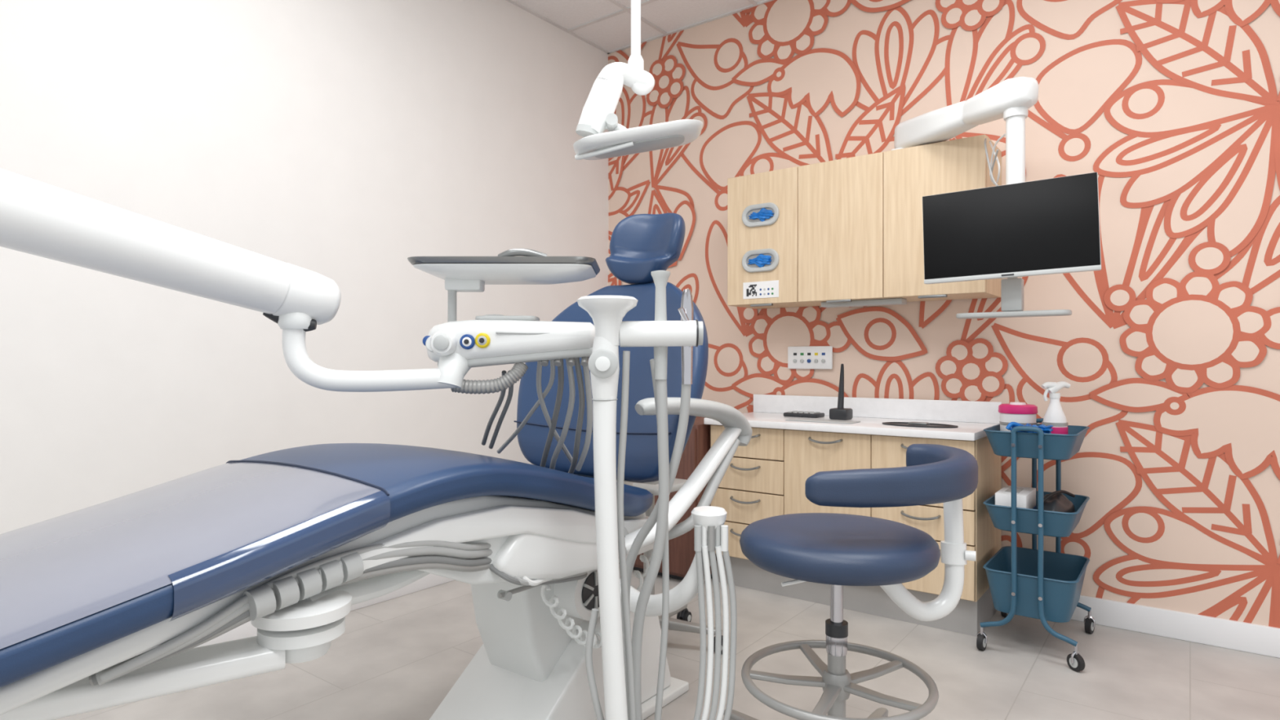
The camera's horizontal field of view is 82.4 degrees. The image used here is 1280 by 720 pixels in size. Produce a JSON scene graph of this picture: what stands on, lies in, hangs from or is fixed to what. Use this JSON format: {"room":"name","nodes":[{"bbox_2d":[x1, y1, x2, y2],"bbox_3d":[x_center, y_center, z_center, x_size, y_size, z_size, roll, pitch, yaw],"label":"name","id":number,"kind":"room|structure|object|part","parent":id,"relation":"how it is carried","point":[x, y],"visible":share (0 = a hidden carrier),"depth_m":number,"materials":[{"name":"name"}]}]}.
{"room":"dental clinic","nodes":[
{"label":"dental clinic","id":0,"kind":"room"},
{"bbox_2d":[0,0,608,533],"bbox_3d":[-2.000,-0.430,2.415,0.100,3.100,5.855,0,0,37],"label":"wall","id":1,"kind":"structure","parent":0,"point":[344,142],"depth_m":2.98,"materials":[{"name":"white paint"}]},
{"bbox_2d":[121,573,454,662],"bbox_3d":[-1.959,1.065,2.375,0.014,0.110,5.841,0,0,37],"label":"baseboard","id":2,"kind":"structure","parent":1,"relation":"attached to","point":[246,629],"depth_m":3.35,"materials":[{"name":"paint"}]},
{"bbox_2d":[513,0,764,51],"bbox_3d":[0.188,-2.010,0.832,5.500,0.060,5.955,0,0,37],"label":"ceiling","id":3,"kind":"structure","parent":0,"point":[614,33],"depth_m":4.19,"materials":[{"name":"tile"}]},
{"bbox_2d":[573,0,702,159],"bbox_3d":[-0.006,-1.292,2.273,0.395,1.359,0.233,0,0,-1],"label":"light","id":4,"kind":"object","parent":3,"relation":"hanging from","point":[597,115],"visible":1,"depth_m":2.23,"materials":[{"name":"white plastic"}]},
{"bbox_3d":[-0.123,-0.796,2.273,0.142,0.214,0.096,0,0,-16],"label":"spring arm","id":5,"kind":"part","parent":4,"relation":"part of","materials":[{"name":"white plastic"}]},
{"bbox_3d":[-0.113,-0.634,2.213,0.194,0.042,0.039,0,0,22],"label":"head handle","id":6,"kind":"part","parent":4,"relation":"part of","materials":[{"name":"white plastic"}]},
{"bbox_3d":[-0.085,-0.725,2.240,0.036,0.036,0.080,0,0,0],"label":"pivot knob","id":7,"kind":"part","parent":4,"relation":"part of","materials":[{"name":"grey plastic"}]},
{"bbox_2d":[506,0,773,53],"bbox_3d":[0.198,-1.976,0.762,5.400,0.007,5.855,0,0,37],"label":"grid","id":8,"kind":"object","parent":3,"relation":"attached to","point":[753,2],"visible":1,"depth_m":4.26,"materials":[{"name":"metal"}]},
{"bbox_2d":[54,563,1279,719],"bbox_3d":[0.188,1.145,0.832,5.500,0.050,5.955,0,0,37],"label":"floor","id":9,"kind":"structure","parent":0,"point":[399,658],"depth_m":2.63,"materials":[{"name":"tile"}]},
{"bbox_2d":[0,168,599,719],"bbox_3d":[-0.978,0.298,1.337,2.189,1.644,0.490,0,0,-40],"label":"dental delivery unit","id":10,"kind":"object","parent":9,"relation":"on","point":[37,218],"visible":0.97,"depth_m":1.57,"materials":[{"name":"white plastic"}]},
{"bbox_3d":[-1.246,-0.313,1.118,0.148,0.422,1.377,0,0,41],"label":"arm","id":11,"kind":"part","parent":10,"relation":"part of","materials":[{"name":"white plastic"}]},
{"bbox_2d":[277,311,311,328],"bbox_3d":[-0.782,-0.092,1.660,0.072,0.045,0.072,0,0,37],"label":"joint","id":12,"kind":"object","parent":10,"relation":"attached to","point":[286,320],"depth_m":1.63,"materials":[{"name":"white plastic"}]},
{"bbox_3d":[-0.490,-0.038,1.750,0.040,0.040,0.040,0,0,0],"label":"knob","id":13,"kind":"part","parent":10,"relation":"part of","materials":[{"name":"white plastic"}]},
{"bbox_3d":[-0.463,-0.040,1.730,0.060,0.060,0.050,0,0,0],"label":"grip knob","id":14,"kind":"part","parent":10,"relation":"part of","materials":[{"name":"white plastic"}]},
{"bbox_2d":[407,256,599,275],"bbox_3d":[-0.335,-0.237,1.880,0.454,0.017,0.304,0,0,0],"label":"steel tray","id":15,"kind":"object","parent":10,"relation":"on","point":[584,265],"depth_m":1.74,"materials":[{"name":"silver metal"}]},
{"bbox_2d":[413,248,595,322],"bbox_3d":[-0.335,-0.173,1.880,0.481,0.185,0.451,0,0,37],"label":"tray","id":16,"kind":"object","parent":10,"relation":"on","point":[517,266],"depth_m":1.76,"materials":[{"name":"grey plastic"}]},
{"bbox_3d":[-0.240,-0.065,1.735,0.201,0.008,0.008,0,0,-5],"label":"trim","id":17,"kind":"part","parent":10,"relation":"part of","materials":[{"name":"grey plastic"}]},
{"bbox_2d":[0,213,752,719],"bbox_3d":[-0.639,0.293,1.732,0.827,1.654,2.460,0,0,37],"label":"dental chair","id":18,"kind":"object","parent":9,"relation":"on","point":[284,542],"visible":0.84,"depth_m":1.56,"materials":[{"name":"blue fabric"}]},
{"bbox_3d":[-0.798,0.360,1.576,0.691,0.290,2.000,0,0,37],"label":"seat and legrest cushion","id":19,"kind":"part","parent":18,"relation":"part of","materials":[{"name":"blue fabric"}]},
{"bbox_3d":[-0.283,0.432,1.782,0.035,0.175,1.068,0,0,37],"label":"rail","id":20,"kind":"part","parent":18,"relation":"part of","materials":[{"name":"white plastic"}]},
{"bbox_3d":[-0.167,0.580,2.015,0.012,0.021,0.580,0,0,37],"label":"linkage rod","id":21,"kind":"part","parent":18,"relation":"part of","materials":[{"name":"grey metal"}]},
{"bbox_3d":[-0.305,0.760,2.231,0.240,0.440,0.393,0,0,37],"label":"lift arm","id":22,"kind":"part","parent":18,"relation":"part of","materials":[{"name":"white plastic"}]},
{"bbox_2d":[582,572,599,610],"bbox_3d":[-0.131,0.670,2.125,0.006,0.110,0.110,0,0,37],"label":"fan grille","id":23,"kind":"object","parent":18,"relation":"attached to","point":[590,597],"depth_m":2.11,"materials":[{"name":"plastic"}]},
{"bbox_2d":[516,282,708,483],"bbox_3d":[-0.083,0.060,2.476,0.757,0.657,0.300,0,0,37],"label":"backrest cushion","id":24,"kind":"object","parent":18,"relation":"on","point":[641,466],"depth_m":2.41,"materials":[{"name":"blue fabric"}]},
{"bbox_2d":[577,270,737,719],"bbox_3d":[-0.018,0.459,1.746,0.412,1.322,0.401,0,0,37],"label":"instrument","id":25,"kind":"object","parent":18,"relation":"attached to","point":[621,655],"depth_m":1.65,"materials":[{"name":"white plastic"}]},
{"bbox_3d":[-0.348,1.105,2.158,0.440,0.030,1.130,0,0,37],"label":"floor plate","id":26,"kind":"part","parent":18,"relation":"part of","materials":[{"name":"white metal"}]},
{"bbox_2d":[632,416,716,581],"bbox_3d":[0.249,0.720,3.987,0.505,0.800,0.593,0,0,37],"label":"base cabinet","id":27,"kind":"object","parent":9,"relation":"on","point":[682,553],"visible":0.23,"depth_m":3.64,"materials":[{"name":"brown wood"}]},
{"bbox_3d":[0.079,0.705,3.757,0.490,0.730,0.020,0,0,37],"label":"door","id":28,"kind":"part","parent":27,"relation":"part of","materials":[{"name":"brown wood"}]},
{"bbox_2d":[632,478,722,653],"bbox_3d":[0.044,0.799,2.895,0.595,0.641,0.582,0,0,37],"label":"stand","id":29,"kind":"object","parent":9,"relation":"on","point":[682,622],"visible":0.2,"depth_m":2.83,"materials":[{"name":"grey metal"}]},
{"bbox_2d":[632,478,686,495],"bbox_3d":[0.036,0.490,2.876,0.260,0.024,0.260,0,0,37],"label":"shelf","id":30,"kind":"object","parent":29,"relation":"attached to","point":[654,489],"depth_m":2.79,"materials":[{"name":"grey plastic"}]},
{"bbox_3d":[0.122,1.029,3.009,0.052,0.049,0.258,0,0,33],"label":"leg","id":31,"kind":"part","parent":29,"relation":"part of","materials":[{"name":"grey metal"}]},
{"bbox_2d":[679,608,688,617],"bbox_3d":[0.188,1.071,3.111,0.018,0.037,0.064,0,0,33],"label":"caster","id":32,"kind":"object","parent":29,"relation":"attached to","point":[684,613],"depth_m":3.09,"materials":[{"name":"plastic"}]},
{"bbox_3d":[0.189,1.029,2.835,0.258,0.049,0.052,0,0,15],"label":"leg","id":33,"kind":"part","parent":29,"relation":"part of","materials":[{"name":"grey metal"}]},
{"bbox_2d":[723,444,977,719],"bbox_3d":[0.500,0.674,1.827,0.785,0.891,0.761,0,0,37],"label":"stool","id":34,"kind":"object","parent":9,"relation":"on","point":[837,550],"visible":0.97,"depth_m":1.71,"materials":[{"name":"blue leather"}]},
{"bbox_3d":[0.357,1.002,1.968,0.052,0.049,0.360,0,0,-37],"label":"leg","id":35,"kind":"part","parent":34,"relation":"part of","materials":[{"name":"grey metal"}]},
{"bbox_3d":[0.412,0.524,1.753,0.172,0.019,0.025,0,0,-28],"label":"height lever","id":36,"kind":"part","parent":34,"relation":"part of","materials":[{"name":"white plastic"}]},
{"bbox_2d":[739,512,940,586],"bbox_3d":[0.484,0.454,1.800,0.474,0.084,0.474,0,0,37],"label":"seat cushion","id":37,"kind":"object","parent":34,"relation":"on","point":[820,548],"depth_m":1.65,"materials":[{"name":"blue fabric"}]},
{"bbox_3d":[0.608,1.002,1.969,0.055,0.048,0.362,0,0,37],"label":"leg","id":38,"kind":"part","parent":34,"relation":"part of","materials":[{"name":"grey metal"}]},
{"bbox_3d":[0.811,0.480,1.795,0.024,0.024,0.024,0,0,24],"label":"clamp knob","id":39,"kind":"part","parent":34,"relation":"part of","materials":[{"name":"white plastic"}]},
{"bbox_2d":[710,424,1001,636],"bbox_3d":[0.983,0.720,3.473,1.236,0.800,0.533,0,0,37],"label":"base cabinet","id":40,"kind":"object","parent":9,"relation":"on","point":[765,477],"visible":0.58,"depth_m":3.25,"materials":[{"name":"brown wood"}]},
{"bbox_3d":[0.501,0.837,3.523,0.161,0.026,0.034,0,0,37],"label":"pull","id":41,"kind":"part","parent":40,"relation":"part of","materials":[{"name":"metal"}]},
{"bbox_3d":[0.501,0.517,3.523,0.161,0.026,0.034,0,0,37],"label":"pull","id":42,"kind":"part","parent":40,"relation":"part of","materials":[{"name":"metal"}]},
{"bbox_3d":[0.501,0.677,3.523,0.161,0.026,0.034,0,0,37],"label":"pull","id":43,"kind":"part","parent":40,"relation":"part of","materials":[{"name":"metal"}]},
{"bbox_3d":[0.826,0.362,3.279,0.161,0.026,0.034,0,0,37],"label":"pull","id":44,"kind":"part","parent":40,"relation":"part of","materials":[{"name":"metal"}]},
{"bbox_2d":[703,394,1002,440],"bbox_3d":[0.979,0.255,3.476,1.255,0.130,0.533,0,0,37],"label":"countertop","id":45,"kind":"structure","parent":40,"relation":"on","point":[971,417],"depth_m":3.46,"materials":[{"name":"stone"}]},
{"bbox_2d":[783,410,824,417],"bbox_3d":[0.834,0.276,3.721,0.180,0.025,0.110,0,0,37],"label":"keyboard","id":46,"kind":"object","parent":45,"relation":"on","point":[794,413],"visible":1,"depth_m":3.68,"materials":[{"name":"plastic"}]},
{"bbox_2d":[785,417,860,423],"bbox_3d":[0.857,0.285,3.435,0.320,0.004,0.140,0,0,37],"label":"mat","id":47,"kind":"object","parent":45,"relation":"on","point":[808,420],"visible":1,"depth_m":3.40,"materials":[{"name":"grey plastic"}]},
{"bbox_2d":[829,364,852,420],"bbox_3d":[0.976,0.153,3.552,0.090,0.270,0.090,0,0,37],"label":"light","id":48,"kind":"object","parent":45,"relation":"on","point":[840,412],"visible":1,"depth_m":3.54,"materials":[{"name":"plastic"}]},
{"bbox_2d":[882,421,958,427],"bbox_3d":[1.224,0.279,3.208,0.320,0.018,0.170,0,0,37],"label":"oval sink","id":49,"kind":"object","parent":45,"relation":"in","point":[922,424],"visible":1,"depth_m":3.17,"materials":[{"name":"metal"}]},
{"bbox_3d":[1.208,0.276,3.170,0.080,0.011,0.040,0,0,37],"label":"soap dish","id":50,"kind":"part","parent":49,"relation":"part of","materials":[{"name":"ceramic"}]},
{"bbox_3d":[1.158,0.365,3.029,0.161,0.026,0.034,0,0,37],"label":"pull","id":51,"kind":"part","parent":40,"relation":"part of","materials":[{"name":"metal"}]},
{"bbox_3d":[1.158,0.647,3.029,0.161,0.026,0.034,0,0,37],"label":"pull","id":52,"kind":"part","parent":40,"relation":"part of","materials":[{"name":"metal"}]},
{"bbox_2d":[976,417,1095,671],"bbox_3d":[1.587,0.683,2.911,0.365,0.873,0.516,0,0,37],"label":"utility cart","id":53,"kind":"object","parent":9,"relation":"on","point":[1041,584],"visible":0.88,"depth_m":2.76,"materials":[{"name":"blue metal"}]},
{"bbox_3d":[1.321,1.040,2.827,0.012,0.040,0.011,0,0,37],"label":"caster stem","id":54,"kind":"part","parent":53,"relation":"part of","materials":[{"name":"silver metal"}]},
{"bbox_3d":[1.367,0.657,2.792,0.128,0.754,0.019,0,0,37],"label":"post","id":55,"kind":"part","parent":53,"relation":"part of","materials":[{"name":"blue metal"}]},
{"bbox_2d":[995,485,1036,509],"bbox_3d":[1.498,0.584,2.915,0.113,0.132,0.222,0,0,37],"label":"box","id":56,"kind":"object","parent":53,"relation":"in","point":[1025,496],"visible":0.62,"depth_m":2.85,"materials":[{"name":"white cardboard"}]},
{"bbox_2d":[998,402,1037,431],"bbox_3d":[1.536,0.268,2.974,0.144,0.191,0.144,0,0,37],"label":"tub","id":57,"kind":"object","parent":53,"relation":"on","point":[1022,413],"visible":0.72,"depth_m":2.92,"materials":[{"name":"white plastic"}]},
{"bbox_3d":[1.536,0.198,2.974,0.144,0.034,0.144,0,0,37],"label":"lid","id":58,"kind":"part","parent":57,"relation":"part of","materials":[{"name":"plastic"}]},
{"bbox_2d":[1005,422,1053,433],"bbox_3d":[1.487,0.264,2.792,0.154,0.054,0.089,0,0,37],"label":"gloves","id":59,"kind":"object","parent":53,"relation":"on","point":[1046,429],"visible":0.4,"depth_m":2.77,"materials":[{"name":"blue rubber"}]},
{"bbox_3d":[1.640,0.657,3.155,0.128,0.754,0.019,0,0,37],"label":"post","id":60,"kind":"part","parent":53,"relation":"part of","materials":[{"name":"blue metal"}]},
{"bbox_2d":[982,490,1089,537],"bbox_3d":[1.583,0.607,2.914,0.325,0.102,0.442,0,0,37],"label":"tray","id":61,"kind":"object","parent":53,"relation":"on","point":[1039,522],"depth_m":2.75,"materials":[{"name":"blue metal"}]},
{"bbox_2d":[982,546,1089,622],"bbox_3d":[1.583,0.890,2.914,0.325,0.169,0.442,0,0,37],"label":"tray","id":62,"kind":"object","parent":53,"relation":"on","point":[1053,595],"depth_m":2.79,"materials":[{"name":"blue metal"}]},
{"bbox_2d":[983,423,1089,460],"bbox_3d":[1.583,0.322,2.914,0.325,0.101,0.442,0,0,37],"label":"tray","id":63,"kind":"object","parent":53,"relation":"on","point":[1040,446],"depth_m":2.75,"materials":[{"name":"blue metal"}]},
{"bbox_2d":[1041,381,1070,434],"bbox_3d":[1.614,0.223,2.840,0.095,0.281,0.090,0,0,37],"label":"spray bottle","id":64,"kind":"object","parent":53,"relation":"on","point":[1055,415],"visible":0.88,"depth_m":2.83,"materials":[{"name":"white plastic"}]},
{"bbox_3d":[1.525,0.657,2.673,0.128,0.754,0.019,0,0,37],"label":"post","id":65,"kind":"part","parent":53,"relation":"part of","materials":[{"name":"blue metal"}]},
{"bbox_2d":[1043,489,1075,512],"bbox_3d":[1.630,0.583,2.866,0.124,0.152,0.300,0,0,37],"label":"pouch","id":66,"kind":"object","parent":53,"relation":"in","point":[1056,501],"visible":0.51,"depth_m":2.81,"materials":[{"name":"plastic"}]},
{"bbox_3d":[1.798,0.657,3.036,0.128,0.754,0.019,0,0,37],"label":"post","id":67,"kind":"part","parent":53,"relation":"part of","materials":[{"name":"blue metal"}]},
{"bbox_3d":[1.572,1.040,2.638,0.012,0.040,0.011,0,0,37],"label":"caster stem","id":68,"kind":"part","parent":53,"relation":"part of","materials":[{"name":"silver metal"}]},
{"bbox_3d":[1.845,1.040,3.001,0.012,0.040,0.011,0,0,37],"label":"caster stem","id":69,"kind":"part","parent":53,"relation":"part of","materials":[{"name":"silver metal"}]},
{"bbox_2d":[608,0,1279,627],"bbox_3d":[1.944,-0.430,3.167,5.500,3.100,0.110,0,0,37],"label":"wall","id":70,"kind":"structure","parent":0,"point":[1168,352],"depth_m":3.12,"materials":[{"name":"paint"}]},
{"bbox_2d":[787,346,832,368],"bbox_3d":[0.897,-0.013,3.870,0.251,0.121,0.022,0,0,37],"label":"outlet panel","id":71,"kind":"object","parent":70,"relation":"attached to","point":[798,357],"visible":1,"depth_m":3.86,"materials":[{"name":"white plastic"}]},
{"bbox_2d":[727,134,1001,309],"bbox_3d":[1.042,-0.603,3.561,1.245,0.689,0.344,0,0,37],"label":"upper cabinet","id":72,"kind":"object","parent":70,"relation":"attached to","point":[848,232],"visible":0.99,"depth_m":3.43,"materials":[{"name":"brown wood"}]},
{"bbox_3d":[0.607,-0.502,3.693,0.205,0.112,0.014,0,0,37],"label":"glove slot frame","id":73,"kind":"part","parent":72,"relation":"part of","materials":[{"name":"grey plastic"}]},
{"bbox_3d":[0.607,-0.732,3.693,0.205,0.112,0.014,0,0,37],"label":"glove slot frame","id":74,"kind":"part","parent":72,"relation":"part of","materials":[{"name":"grey plastic"}]},
{"bbox_3d":[0.615,-0.278,3.700,0.120,0.011,0.020,0,0,37],"label":"edge pull","id":75,"kind":"part","parent":72,"relation":"part of","materials":[{"name":"metal"}]},
{"bbox_3d":[0.619,-0.616,3.705,0.392,0.663,0.019,0,0,37],"label":"door panel","id":76,"kind":"part","parent":72,"relation":"part of","materials":[{"name":"brown wood"}]},
{"bbox_3d":[0.941,-0.278,3.456,0.120,0.011,0.020,0,0,37],"label":"edge pull","id":77,"kind":"part","parent":72,"relation":"part of","materials":[{"name":"metal"}]},
{"bbox_3d":[0.944,-0.616,3.460,0.416,0.663,0.019,0,0,37],"label":"door panel","id":78,"kind":"part","parent":72,"relation":"part of","materials":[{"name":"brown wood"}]},
{"bbox_2d":[821,297,906,307],"bbox_3d":[1.061,-0.271,3.482,0.390,0.025,0.080,0,0,37],"label":"light","id":79,"kind":"object","parent":72,"relation":"attached to","point":[882,301],"depth_m":3.43,"materials":[{"name":"grey plastic"}]},
{"bbox_3d":[1.280,-0.278,3.200,0.120,0.011,0.020,0,0,37],"label":"edge pull","id":80,"kind":"part","parent":72,"relation":"part of","materials":[{"name":"metal"}]},
{"bbox_3d":[1.284,-0.616,3.205,0.428,0.663,0.019,0,0,37],"label":"door panel","id":81,"kind":"part","parent":72,"relation":"part of","materials":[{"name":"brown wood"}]},
{"bbox_2d":[753,394,1002,423],"bbox_3d":[1.133,0.239,3.682,1.255,0.098,0.018,0,0,37],"label":"backsplash","id":82,"kind":"structure","parent":70,"relation":"attached to","point":[975,411],"depth_m":3.59,"materials":[{"name":"stone"}]},
{"bbox_2d":[891,76,1071,319],"bbox_3d":[1.302,-0.626,3.000,0.296,0.934,0.948,0,0,-14],"label":"support","id":83,"kind":"object","parent":70,"relation":"attached to","point":[1011,100],"visible":0.85,"depth_m":2.75,"materials":[{"name":"white metal"}]},
{"bbox_2d":[922,172,1101,284],"bbox_3d":[1.328,-0.460,2.643,0.572,0.350,0.114,0,0,31],"label":"computer monitor","id":84,"kind":"object","parent":83,"relation":"attached to","point":[1047,226],"visible":1,"depth_m":2.59,"materials":[{"name":"black plastic"}]},
{"bbox_3d":[1.378,-0.240,2.705,0.070,0.120,0.050,0,0,37],"label":"stem plate","id":85,"kind":"part","parent":83,"relation":"part of","materials":[{"name":"grey plastic"}]},
{"bbox_2d":[955,309,1071,319],"bbox_3d":[1.372,-0.168,2.697,0.380,0.018,0.090,0,0,37],"label":"shelf","id":86,"kind":"object","parent":83,"relation":"attached to","point":[1006,313],"depth_m":2.66,"materials":[{"name":"grey plastic"}]},
{"bbox_3d":[1.414,-0.725,2.753,0.066,0.490,0.066,0,0,37],"label":"post","id":87,"kind":"part","parent":83,"relation":"part of","materials":[{"name":"white plastic"}]},
{"bbox_2d":[1070,595,1279,657],"bbox_3d":[2.885,1.065,2.392,3.065,0.110,0.018,0,0,37],"label":"baseboard","id":88,"kind":"structure","parent":70,"relation":"attached to","point":[1255,638],"depth_m":2.92,"materials":[{"name":"paint"}]}
]}

